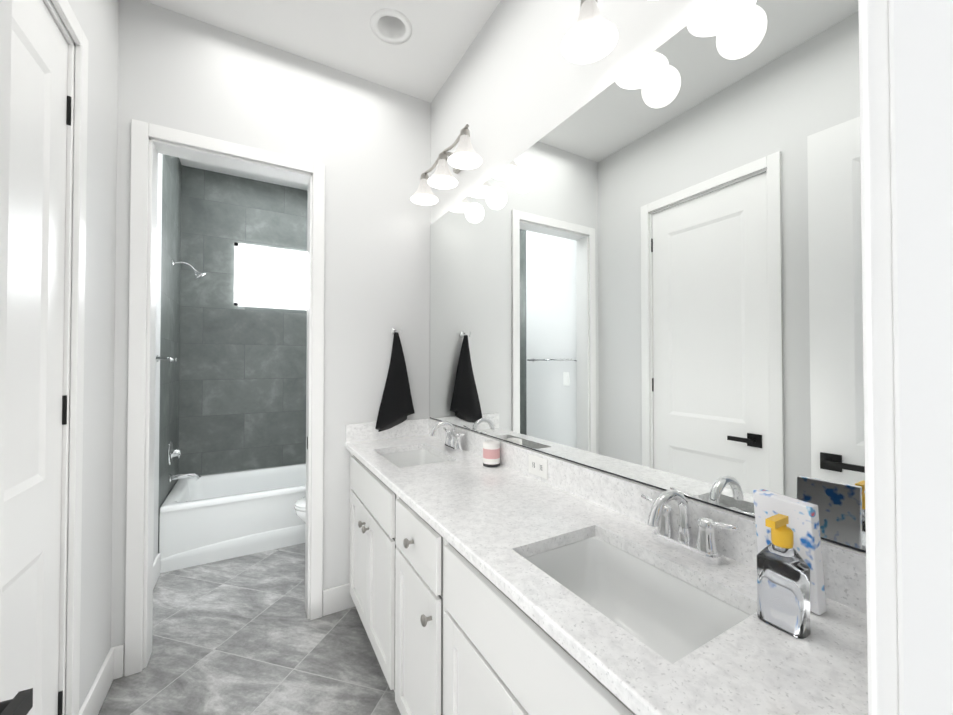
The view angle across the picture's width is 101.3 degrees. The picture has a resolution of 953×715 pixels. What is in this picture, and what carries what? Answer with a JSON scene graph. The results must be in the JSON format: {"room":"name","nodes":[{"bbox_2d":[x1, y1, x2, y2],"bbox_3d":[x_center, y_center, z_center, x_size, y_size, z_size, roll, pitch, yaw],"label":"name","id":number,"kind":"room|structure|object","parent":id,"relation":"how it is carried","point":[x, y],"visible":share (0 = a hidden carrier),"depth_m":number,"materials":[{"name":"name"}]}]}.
{"room":"bathroom","nodes":[
{"label":"bathroom","id":0,"kind":"room"},
{"bbox_2d":[50,0,161,709],"bbox_3d":[-1.300,-0.123,1.118,0.100,3.000,3.225,0,-1,-30],"label":"wall","id":1,"kind":"structure","parent":0,"point":[98,20],"depth_m":1.54,"materials":[{"name":"paint"}]},
{"bbox_2d":[0,0,71,714],"bbox_3d":[-1.187,0.167,0.957,0.147,2.407,0.718,0,-1,-30],"label":"closet door","id":2,"kind":"structure","parent":1,"relation":"in","point":[35,398],"depth_m":1.12,"materials":[{"name":"paint"}]},
{"bbox_2d":[43,0,87,714],"bbox_3d":[-1.195,0.132,0.948,0.118,2.487,0.858,0,-1,-30],"label":"door frame","id":3,"kind":"structure","parent":1,"relation":"attached to","point":[72,433],"depth_m":1.29,"materials":[{"name":"paint"}]},
{"bbox_2d":[79,644,123,714],"bbox_3d":[-1.463,1.315,1.514,0.030,0.135,0.412,0,-1,-30],"label":"baseboard","id":4,"kind":"structure","parent":1,"relation":"attached to","point":[111,669],"depth_m":1.57,"materials":[{"name":"paint"}]},
{"bbox_2d":[123,553,160,662],"bbox_3d":[-1.833,1.325,2.162,0.030,0.135,0.842,0,-1,-30],"label":"baseboard","id":5,"kind":"structure","parent":1,"relation":"attached to","point":[156,564],"depth_m":2.42,"materials":[{"name":"paint"}]},
{"bbox_2d":[156,355,169,361],"bbox_3d":[-1.823,0.003,2.197,0.062,0.040,0.640,0,-1,-30],"label":"rail","id":6,"kind":"object","parent":1,"relation":"attached to","point":[161,358],"visible":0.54,"depth_m":2.38,"materials":[{"name":"silver metal"}]},
{"bbox_2d":[158,154,181,552],"bbox_3d":[-2.317,-0.098,2.898,0.100,3.000,0.875,0,-1,-30],"label":"tiled wall","id":7,"kind":"structure","parent":0,"point":[170,297],"depth_m":2.82,"materials":[{"name":"grey tile"}]},
{"bbox_2d":[168,357,181,464],"bbox_3d":[-2.217,0.391,2.887,0.068,0.792,0.171,0,-1,-30],"label":"tub valve","id":8,"kind":"object","parent":7,"relation":"attached to","point":[172,452],"visible":0.96,"depth_m":2.85,"materials":[{"name":"silver metal"}]},
{"bbox_2d":[169,473,200,481],"bbox_3d":[-2.165,0.887,2.911,0.189,0.074,0.064,0,-1,-30],"label":"tub spout","id":9,"kind":"object","parent":7,"relation":"attached to","point":[196,476],"visible":1,"depth_m":2.89,"materials":[{"name":"silver metal"}]},
{"bbox_2d":[172,259,205,279],"bbox_3d":[-2.156,-0.655,2.937,0.208,0.140,0.090,0,-1,-30],"label":"shower head","id":10,"kind":"object","parent":7,"relation":"attached to","point":[198,275],"visible":1,"depth_m":2.94},
{"bbox_2d":[178,165,307,474],"bbox_3d":[-1.821,-0.087,3.628,1.686,3.000,0.100,0,-1,-30],"label":"tiled wall","id":11,"kind":"structure","parent":0,"point":[242,389],"depth_m":3.41,"materials":[{"name":"grey tile"}]},
{"bbox_2d":[234,242,306,309],"bbox_3d":[-1.799,-0.727,3.638,0.775,0.560,0.040,0,-1,-30],"label":"room window","id":12,"kind":"structure","parent":11,"relation":"in","point":[267,277],"depth_m":3.58,"materials":[{"name":"glass"}]},
{"bbox_2d":[98,543,400,714],"bbox_3d":[-0.528,1.427,1.056,2.600,0.100,5.810,0,-1,-30],"label":"floor","id":13,"kind":"structure","parent":0,"point":[242,635],"depth_m":1.84,"materials":[{"name":"tile"}]},
{"bbox_2d":[159,463,305,572],"bbox_3d":[-1.603,1.196,3.228,1.478,0.423,0.771,0,-1,-30],"label":"tub","id":14,"kind":"object","parent":13,"relation":"on","point":[208,518],"visible":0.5,"depth_m":2.79,"materials":[{"name":"white ceramic"}]},
{"bbox_2d":[294,496,305,523],"bbox_3d":[-0.887,1.008,2.752,0.721,0.785,0.424,0,-1,-30],"label":"toilet","id":15,"kind":"object","parent":13,"relation":"on","point":[300,507],"visible":0.15,"depth_m":2.54,"materials":[{"name":"white ceramic"}]},
{"bbox_2d":[345,446,752,714],"bbox_3d":[0.018,0.935,1.349,0.536,0.890,2.172,0,-1,-30],"label":"bathroom vanity","id":16,"kind":"object","parent":13,"relation":"on","point":[443,635],"depth_m":0.99,"materials":[{"name":"paint"}]},
{"bbox_2d":[345,434,867,714],"bbox_3d":[0.028,0.476,1.361,0.513,0.030,2.172,0,-1,-30],"label":"countertop","id":17,"kind":"structure","parent":16,"relation":"on","point":[751,666],"depth_m":0.73,"materials":[{"name":"white stone"}]},
{"bbox_2d":[381,449,445,467],"bbox_3d":[-0.308,0.575,1.891,0.335,0.152,0.470,0,-1,-30],"label":"sink","id":18,"kind":"object","parent":17,"relation":"in","point":[401,458],"depth_m":2.07,"materials":[{"name":"white ceramic"}]},
{"bbox_2d":[430,421,464,452],"bbox_3d":[-0.163,0.395,1.977,0.156,0.148,0.236,0,-1,-30],"label":"faucet","id":19,"kind":"object","parent":17,"relation":"on","point":[455,437],"depth_m":1.99,"materials":[{"name":"silver metal"}]},
{"bbox_2d":[483,440,499,466],"bbox_3d":[0.064,0.414,1.686,0.074,0.100,0.074,0,-1,-30],"label":"candle jar","id":20,"kind":"object","parent":17,"relation":"on","point":[491,453],"visible":1,"depth_m":1.66,"materials":[{"name":"white glass"}]},
{"bbox_2d":[525,536,750,663],"bbox_3d":[0.305,0.560,0.818,0.335,0.152,0.470,0,-1,-30],"label":"sink","id":21,"kind":"object","parent":17,"relation":"in","point":[670,612],"depth_m":0.92,"materials":[{"name":"white ceramic"}]},
{"bbox_2d":[641,490,738,564],"bbox_3d":[0.450,0.380,0.904,0.156,0.148,0.236,0,-1,-30],"label":"faucet","id":22,"kind":"object","parent":17,"relation":"on","point":[661,543],"depth_m":0.90,"materials":[{"name":"silver metal"}]},
{"bbox_2d":[757,514,810,638],"bbox_3d":[0.510,0.359,0.657,0.062,0.182,0.068,0,-1,-30],"label":"soap bottle","id":23,"kind":"object","parent":17,"relation":"on","point":[783,586],"visible":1,"depth_m":0.65,"materials":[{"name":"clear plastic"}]},
{"bbox_2d":[753,488,825,614],"bbox_3d":[0.579,0.353,0.727,0.041,0.191,0.100,0,-1,-20],"label":"box","id":24,"kind":"object","parent":17,"relation":"on","point":[804,525],"visible":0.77,"depth_m":0.69,"materials":[{"name":"white cardboard"}]},
{"bbox_2d":[111,0,430,655],"bbox_3d":[-0.962,-0.108,2.126,1.486,3.000,0.120,0,-1,-30],"label":"wall","id":25,"kind":"structure","parent":0,"point":[367,143],"depth_m":2.15,"materials":[{"name":"paint"}]},
{"bbox_2d":[124,119,324,676],"bbox_3d":[-1.214,0.168,1.978,0.808,2.442,0.156,0,-1,-30],"label":"door frame","id":26,"kind":"structure","parent":25,"relation":"attached to","point":[146,148],"depth_m":1.80,"materials":[{"name":"paint"}]},
{"bbox_2d":[323,583,350,604],"bbox_3d":[-0.622,1.328,2.377,0.626,0.135,0.014,0,-1,-30],"label":"baseboard","id":27,"kind":"structure","parent":25,"relation":"attached to","point":[337,599],"depth_m":2.13,"materials":[{"name":"paint"}]},
{"bbox_2d":[345,418,428,441],"bbox_3d":[-0.513,0.424,2.292,0.489,0.100,0.020,0,-1,-30],"label":"backsplash","id":28,"kind":"structure","parent":25,"relation":"attached to","point":[357,432],"depth_m":2.28,"materials":[{"name":"white stone"}]},
{"bbox_2d":[390,328,401,334],"bbox_3d":[-0.478,-0.154,2.296,0.063,0.039,0.064,0,-1,-30],"label":"hook","id":29,"kind":"object","parent":25,"relation":"attached to","point":[393,330],"visible":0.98,"depth_m":2.29,"materials":[{"name":"silver metal"}]},
{"bbox_2d":[375,332,414,431],"bbox_3d":[-0.471,0.140,2.274,0.237,0.572,0.049,0,-1,-30],"label":"hanging towel","id":30,"kind":"object","parent":29,"relation":"hanging from","point":[396,407],"visible":1,"depth_m":2.26,"materials":[{"name":"black fabric"}]},
{"bbox_2d":[143,0,500,190],"bbox_3d":[-0.528,-1.703,1.100,2.600,0.160,5.810,0,-1,-30],"label":"ceiling","id":31,"kind":"structure","parent":0,"point":[422,62],"depth_m":1.94,"materials":[{"name":"paint"}]},
{"bbox_2d":[370,9,411,44],"bbox_3d":[-0.414,-1.666,1.908,0.200,0.121,0.200,0,-1,-30],"label":"recessed light","id":32,"kind":"object","parent":31,"relation":"in","point":[391,26],"visible":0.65,"depth_m":1.95,"materials":[{"name":"paint"}]},
{"bbox_2d":[431,0,864,552],"bbox_3d":[0.077,-0.112,1.905,0.100,3.000,3.225,0,-1,-30],"label":"wall","id":33,"kind":"structure","parent":0,"point":[517,83],"depth_m":1.60,"materials":[{"name":"paint"}]},
{"bbox_2d":[411,124,481,204],"bbox_3d":[-0.157,-1.006,2.023,0.199,0.212,0.648,0,-1,-30],"label":"sconce","id":34,"kind":"object","parent":33,"relation":"attached to","point":[464,156],"visible":1,"depth_m":1.99,"materials":[{"name":"white glass"}]},
{"bbox_2d":[561,0,617,63],"bbox_3d":[0.466,-1.021,0.933,0.199,0.212,0.648,0,-1,-30],"label":"sconce","id":35,"kind":"object","parent":33,"relation":"attached to","point":[591,36],"visible":1,"depth_m":1.14,"materials":[{"name":"white glass"}]},
{"bbox_2d":[430,0,865,552],"bbox_3d":[0.249,-0.239,1.496,0.006,1.200,2.166,0,-1,-30],"label":"mirror","id":36,"kind":"object","parent":33,"relation":"attached to","point":[647,270],"visible":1,"depth_m":0.98,"materials":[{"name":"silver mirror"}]},
{"bbox_2d":[429,418,866,613],"bbox_3d":[0.242,0.412,1.484,0.020,0.100,2.172,0,-1,-30],"label":"backsplash","id":37,"kind":"structure","parent":33,"relation":"attached to","point":[732,534],"depth_m":0.95,"materials":[{"name":"white stone"}]},
{"bbox_2d":[529,454,547,478],"bbox_3d":[0.232,0.410,1.476,0.006,0.070,0.110,0,-1,-30],"label":"electrical outlet plate","id":38,"kind":"object","parent":37,"relation":"attached to","point":[538,466],"visible":1,"depth_m":1.47,"materials":[{"name":"white plastic"}]},
{"bbox_3d":[0.168,-0.136,0.148,1.686,3.000,0.084,0,-1,-30],"label":"wall","id":39,"kind":"structure","parent":0,"visible":0},
{"bbox_2d":[0,0,32,714],"bbox_3d":[-0.508,0.160,0.198,0.147,2.400,0.744,0,-1,-26],"label":"entry door","id":40,"kind":"structure","parent":39,"relation":"in","point":[20,703],"depth_m":0.54,"materials":[{"name":"paint"}]},
{"bbox_2d":[858,0,952,714],"bbox_3d":[-0.033,0.121,0.024,0.891,2.482,0.130,0,-1,-30],"label":"door frame","id":41,"kind":"structure","parent":39,"relation":"attached to","point":[906,94],"depth_m":0.24,"materials":[{"name":"paint"}]}
]}

